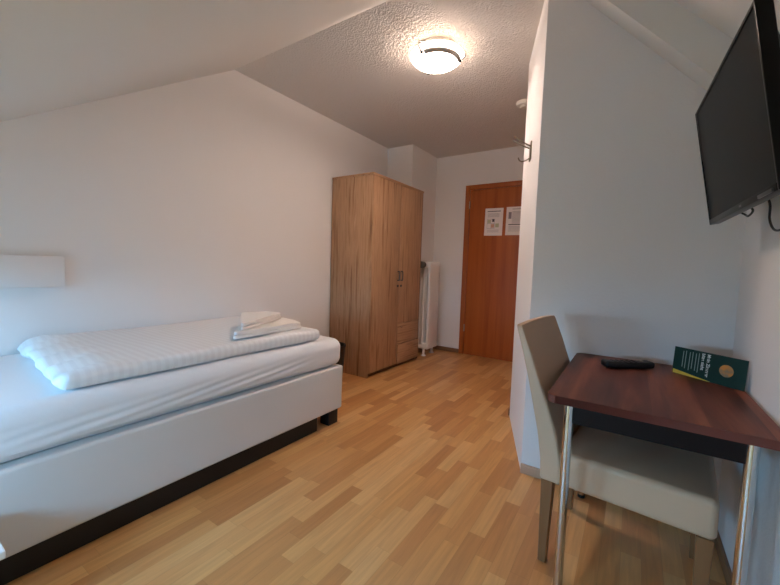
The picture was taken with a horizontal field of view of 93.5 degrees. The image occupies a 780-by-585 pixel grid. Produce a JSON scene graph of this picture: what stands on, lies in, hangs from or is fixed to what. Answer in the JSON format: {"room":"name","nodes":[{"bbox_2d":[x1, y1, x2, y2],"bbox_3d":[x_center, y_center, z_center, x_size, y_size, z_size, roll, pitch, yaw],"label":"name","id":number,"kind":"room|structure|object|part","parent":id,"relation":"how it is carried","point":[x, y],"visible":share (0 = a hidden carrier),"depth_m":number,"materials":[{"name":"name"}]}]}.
{"room":"hotel room","nodes":[
{"label":"hotel room","id":0,"kind":"room"},
{"bbox_2d":[0,70,387,355],"bbox_3d":[-1.526,-0.428,2.607,0.200,2.624,5.320,4,5,33],"label":"wall","id":1,"kind":"structure","parent":0,"point":[207,197],"depth_m":2.49,"materials":[{"name":"white paint"}]},
{"bbox_2d":[0,255,64,287],"bbox_3d":[-2.023,-0.097,1.665,0.051,0.164,0.835,4,5,33],"label":"wall box","id":2,"kind":"object","parent":1,"relation":"attached to","point":[16,271],"visible":1,"depth_m":1.89,"materials":[{"name":"white plastic"}]},
{"bbox_2d":[0,0,387,121],"bbox_3d":[-0.811,-0.619,0.759,3.200,2.081,3.054,4,5,33],"label":"ceiling","id":3,"kind":"structure","parent":0,"point":[55,54],"depth_m":1.32,"materials":[{"name":"white paint"}]},
{"bbox_2d":[5,349,726,584],"bbox_3d":[-0.113,0.999,2.096,3.300,0.100,5.920,4,5,33],"label":"floor","id":4,"kind":"structure","parent":0,"point":[417,479],"depth_m":1.59,"materials":[{"name":"brown wood"}]},
{"bbox_2d":[0,542,5,559],"bbox_3d":[-1.222,0.844,0.936,0.232,0.300,0.305,4,5,33],"label":"stool","id":5,"kind":"object","parent":4,"relation":"on","point":[2,551],"visible":1,"depth_m":0.99,"materials":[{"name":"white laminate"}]},
{"bbox_2d":[0,364,342,584],"bbox_3d":[-1.294,0.715,1.990,0.974,0.405,2.020,4,5,33],"label":"bed","id":6,"kind":"object","parent":4,"relation":"on","point":[56,501],"visible":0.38,"depth_m":1.52,"materials":[{"name":"white"}]},
{"bbox_2d":[0,335,339,463],"bbox_3d":[-1.274,0.416,1.983,0.972,0.194,1.995,4,5,33],"label":"mattress","id":7,"kind":"object","parent":6,"relation":"on","point":[36,415],"visible":0.56,"depth_m":1.50,"materials":[{"name":"white fabric"}]},
{"bbox_2d":[17,316,319,389],"bbox_3d":[-1.197,0.270,2.118,0.916,0.078,1.325,4,5,33],"label":"duvet","id":8,"kind":"object","parent":7,"relation":"on","point":[74,360],"visible":0.88,"depth_m":1.78,"materials":[{"name":"white fabric"}]},
{"bbox_2d":[233,317,300,338],"bbox_3d":[-0.795,0.212,2.284,0.273,0.044,0.560,4,5,33],"label":"folded towel","id":9,"kind":"object","parent":8,"relation":"on","point":[283,324],"visible":0.79,"depth_m":2.20,"materials":[{"name":"white fabric"}]},
{"bbox_2d":[240,311,280,329],"bbox_3d":[-0.889,0.164,2.289,0.248,0.044,0.524,2,4,8],"label":"folded towel","id":10,"kind":"object","parent":9,"relation":"on","point":[247,319],"visible":1,"depth_m":2.26,"materials":[{"name":"white fabric"}]},
{"bbox_2d":[336,342,345,375],"bbox_3d":[-0.550,0.661,3.429,0.270,0.360,0.270,4,5,33],"label":"waste bin","id":11,"kind":"object","parent":4,"relation":"on","point":[342,345],"visible":0.19,"depth_m":3.37,"materials":[{"name":"black plastic"}]},
{"bbox_2d":[329,172,423,377],"bbox_3d":[-0.113,-0.182,4.057,0.554,1.982,0.990,4,5,33],"label":"wardrobe","id":12,"kind":"object","parent":4,"relation":"on","point":[376,236],"visible":0.99,"depth_m":3.71,"materials":[{"name":"brown wood"}]},
{"bbox_3d":[-0.401,-0.153,3.671,0.505,1.960,0.018,4,5,33],"label":"panel","id":13,"kind":"part","parent":12,"relation":"part of","materials":[{"name":"brown wood"}]},
{"bbox_3d":[-0.095,-1.160,3.997,0.524,0.022,0.990,4,5,33],"label":"panel","id":14,"kind":"part","parent":12,"relation":"part of","materials":[{"name":"brown wood"}]},
{"bbox_3d":[-0.047,-0.167,3.728,0.017,1.911,0.499,4,5,33],"label":"door","id":15,"kind":"part","parent":12,"relation":"part of","materials":[{"name":"brown wood"}]},
{"bbox_3d":[0.072,0.653,4.267,0.330,0.210,0.451,4,5,33],"label":"drawer","id":16,"kind":"part","parent":12,"relation":"part of","materials":[{"name":"brown wood"}]},
{"bbox_3d":[0.199,0.441,4.171,0.017,0.220,0.453,4,5,33],"label":"drawer","id":17,"kind":"part","parent":12,"relation":"part of","materials":[{"name":"brown wood"}]},
{"bbox_3d":[0.226,-0.406,4.112,0.017,1.470,0.453,4,5,33],"label":"door","id":18,"kind":"part","parent":12,"relation":"part of","materials":[{"name":"brown wood"}]},
{"bbox_2d":[418,261,439,355],"bbox_3d":[0.436,0.200,4.630,0.207,1.176,0.384,4,5,33],"label":"radiator","id":19,"kind":"object","parent":4,"relation":"on","point":[429,273],"visible":0.9,"depth_m":4.58,"materials":[{"name":"white metal"}]},
{"bbox_3d":[0.553,0.157,4.625,0.011,1.030,0.232,4,5,33],"label":"plate","id":20,"kind":"part","parent":19,"relation":"part of","materials":[{"name":"white metal"}]},
{"bbox_2d":[517,315,719,584],"bbox_3d":[0.853,0.576,1.421,0.618,0.898,0.452,5,5,39],"label":"dining chair","id":21,"kind":"object","parent":4,"relation":"on","point":[672,486],"visible":0.75,"depth_m":1.29,"materials":[{"name":"beige leather"}]},
{"bbox_3d":[0.589,0.858,1.387,0.042,0.324,0.040,5,5,39],"label":"leg","id":22,"kind":"part","parent":21,"relation":"part of","materials":[{"name":"brown wood"}]},
{"bbox_3d":[0.693,0.401,1.544,0.192,0.576,0.452,5,5,39],"label":"backrest","id":23,"kind":"part","parent":21,"relation":"part of","materials":[{"name":"beige leather"}]},
{"bbox_3d":[0.844,0.844,1.701,0.042,0.324,0.040,5,5,39],"label":"leg","id":24,"kind":"part","parent":21,"relation":"part of","materials":[{"name":"brown wood"}]},
{"bbox_3d":[0.921,0.640,1.369,0.437,0.139,0.452,5,5,39],"label":"seat","id":25,"kind":"part","parent":21,"relation":"part of","materials":[{"name":"beige leather"}]},
{"bbox_3d":[1.191,0.875,1.421,0.042,0.324,0.040,5,5,39],"label":"leg","id":26,"kind":"part","parent":21,"relation":"part of","materials":[{"name":"brown wood"}]},
{"bbox_3d":[0.936,0.889,1.107,0.042,0.324,0.040,5,5,39],"label":"leg","id":27,"kind":"part","parent":21,"relation":"part of","materials":[{"name":"brown wood"}]},
{"bbox_2d":[548,353,779,584],"bbox_3d":[0.939,0.680,1.373,0.559,0.703,0.770,4,5,33],"label":"table","id":28,"kind":"object","parent":4,"relation":"on","point":[659,405],"visible":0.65,"depth_m":1.11,"materials":[{"name":"brown wood"}]},
{"bbox_3d":[0.570,0.686,1.208,0.029,0.666,0.029,4,5,33],"label":"leg","id":29,"kind":"part","parent":28,"relation":"part of","materials":[{"name":"silver metal"}]},
{"bbox_2d":[601,359,654,368],"bbox_3d":[1.000,0.301,1.547,0.205,0.032,0.056,2,4,-2],"label":"remote control","id":30,"kind":"object","parent":28,"relation":"on","point":[629,364],"visible":1,"depth_m":1.52,"materials":[{"name":"black plastic"}]},
{"bbox_2d":[672,346,749,391],"bbox_3d":[1.200,0.281,1.384,0.019,0.107,0.244,1,4,-18],"label":"leaflet","id":31,"kind":"object","parent":28,"relation":"on","point":[730,372],"visible":1,"depth_m":1.36,"materials":[{"name":"teal paper"}]},
{"bbox_2d":[682,351,699,370],"bbox_3d":[1.178,0.269,1.438,0.006,0.074,0.058,1,4,-18],"label":"print","id":32,"kind":"object","parent":31,"relation":"on","point":[686,351],"depth_m":1.43},
{"bbox_2d":[719,365,733,376],"bbox_3d":[1.214,0.284,1.324,0.004,0.044,0.044,1,4,-18],"label":"picture","id":33,"kind":"object","parent":31,"relation":"attached to","point":[724,370],"depth_m":1.32},
{"bbox_3d":[0.928,0.715,0.970,0.029,0.666,0.029,4,5,33],"label":"leg","id":34,"kind":"part","parent":28,"relation":"part of","materials":[{"name":"silver metal"}]},
{"bbox_2d":[235,0,544,157],"bbox_3d":[0.818,-1.709,3.181,3.300,0.100,2.866,4,5,33],"label":"ceiling","id":35,"kind":"structure","parent":0,"point":[358,72],"depth_m":2.79,"materials":[{"name":"white paint"}]},
{"bbox_2d":[410,36,465,74],"bbox_3d":[0.308,-1.564,2.436,0.352,0.118,0.363,4,5,33],"label":"ceiling lamp","id":36,"kind":"object","parent":35,"relation":"attached to","point":[434,55],"visible":1,"depth_m":2.36,"materials":[{"name":"white glass"}]},
{"bbox_3d":[0.313,-1.613,2.437,0.260,0.020,0.260,4,5,33],"label":"plate","id":37,"kind":"part","parent":36,"relation":"part of","materials":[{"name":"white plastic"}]},
{"bbox_2d":[516,99,526,108],"bbox_3d":[1.157,-1.622,3.173,0.124,0.050,0.124,4,5,33],"label":"smoke detector","id":38,"kind":"object","parent":35,"relation":"attached to","point":[522,104],"visible":0.74,"depth_m":3.15,"materials":[{"name":"white plastic"}]},
{"bbox_2d":[387,144,436,261],"bbox_3d":[0.257,-0.514,4.876,0.455,2.594,0.764,4,5,33],"label":"wall","id":39,"kind":"structure","parent":0,"point":[410,165],"depth_m":4.59,"materials":[{"name":"white paint"}]},
{"bbox_2d":[433,145,524,348],"bbox_3d":[1.286,-0.460,4.576,1.595,2.594,0.127,4,5,33],"label":"wall","id":40,"kind":"structure","parent":0,"point":[454,173],"depth_m":4.79,"materials":[{"name":"white paint"}]},
{"bbox_2d":[433,345,458,352],"bbox_3d":[0.724,0.752,4.924,0.434,0.052,0.014,4,5,33],"label":"baseboard","id":41,"kind":"structure","parent":40,"relation":"attached to","point":[437,346],"depth_m":4.90,"materials":[{"name":"brown wood"}]},
{"bbox_2d":[458,180,522,361],"bbox_3d":[1.342,-0.245,4.420,1.020,2.150,0.089,4,5,33],"label":"door","id":42,"kind":"structure","parent":40,"relation":"in","point":[490,263],"depth_m":4.53,"materials":[{"name":"brown wood"}]},
{"bbox_2d":[484,208,503,235],"bbox_3d":[1.262,-0.860,4.466,0.222,0.330,0.002,5,5,33],"label":"paper notice","id":43,"kind":"object","parent":42,"relation":"attached to","point":[493,216],"visible":1,"depth_m":4.46,"materials":[{"name":"white paper"}]},
{"bbox_2d":[505,206,520,234],"bbox_3d":[1.481,-0.844,4.321,0.229,0.333,0.002,5,5,33],"label":"paper notice","id":44,"kind":"object","parent":42,"relation":"attached to","point":[513,214],"visible":0.64,"depth_m":4.34,"materials":[{"name":"white paper"}]},
{"bbox_2d":[509,0,746,495],"bbox_3d":[1.738,-0.323,2.811,1.181,2.594,2.574,4,5,33],"label":"wall partition","id":45,"kind":"structure","parent":0,"point":[618,243],"depth_m":1.72,"materials":[{"name":"white paint"}]},
{"bbox_2d":[513,136,531,161],"bbox_3d":[0.808,-0.874,2.248,0.106,0.149,0.076,3,4,14],"label":"coat hook","id":46,"kind":"object","parent":45,"relation":"attached to","point":[530,145],"visible":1,"depth_m":2.23,"materials":[{"name":"silver metal"}]},
{"bbox_3d":[0.856,-0.861,2.237,0.007,0.110,0.068,3,4,14],"label":"plate","id":47,"kind":"part","parent":46,"relation":"part of","materials":[{"name":"silver metal"}]},
{"bbox_2d":[520,463,587,494],"bbox_3d":[1.042,0.982,1.781,0.794,0.052,0.014,4,5,33],"label":"baseboard","id":48,"kind":"structure","parent":45,"relation":"attached to","point":[526,469],"depth_m":1.97,"materials":[{"name":"brown wood"}]},
{"bbox_2d":[586,0,732,90],"bbox_3d":[1.091,-1.106,1.576,0.782,0.862,0.134,4,5,33],"label":"ceiling","id":49,"kind":"structure","parent":45,"relation":"attached to","point":[693,46],"depth_m":1.48,"materials":[{"name":"white paint"}]},
{"bbox_2d":[673,0,779,38],"bbox_3d":[0.273,-1.155,0.186,0.658,0.784,3.346,4,5,33],"label":"ceiling","id":50,"kind":"structure","parent":0,"point":[727,16],"depth_m":1.32,"materials":[{"name":"white paint"}]},
{"bbox_2d":[718,195,779,584],"bbox_3d":[0.541,-0.159,0.057,0.100,2.574,3.346,4,5,33],"label":"wall","id":51,"kind":"structure","parent":0,"point":[757,327],"depth_m":1.18,"materials":[{"name":"white paint"}]},
{"bbox_2d":[714,532,731,584],"bbox_3d":[0.482,1.073,0.215,0.012,0.052,3.246,4,5,33],"label":"baseboard","id":52,"kind":"structure","parent":51,"relation":"attached to","point":[726,569],"depth_m":1.38,"materials":[{"name":"brown wood"}]},
{"bbox_2d":[695,0,779,224],"bbox_3d":[1.051,-0.447,1.059,0.193,0.422,0.680,4,5,31],"label":"television","id":53,"kind":"object","parent":51,"relation":"attached to","point":[737,117],"visible":1,"depth_m":0.94,"materials":[{"name":"black plastic"}]},
{"bbox_2d":[741,208,753,216],"bbox_3d":[1.250,-0.324,1.296,0.054,0.106,0.192,4,5,33],"label":"cable","id":54,"kind":"object","parent":53,"relation":"hanging from","point":[752,209],"visible":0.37,"depth_m":1.29,"materials":[{"name":"black plastic"}]},
{"bbox_2d":[768,200,779,231],"bbox_3d":[1.076,-0.268,1.007,0.030,0.190,0.303,4,5,33],"label":"cable","id":55,"kind":"object","parent":53,"relation":"hanging from","point":[769,201],"visible":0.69,"depth_m":1.12,"materials":[{"name":"black plastic"}]}
]}

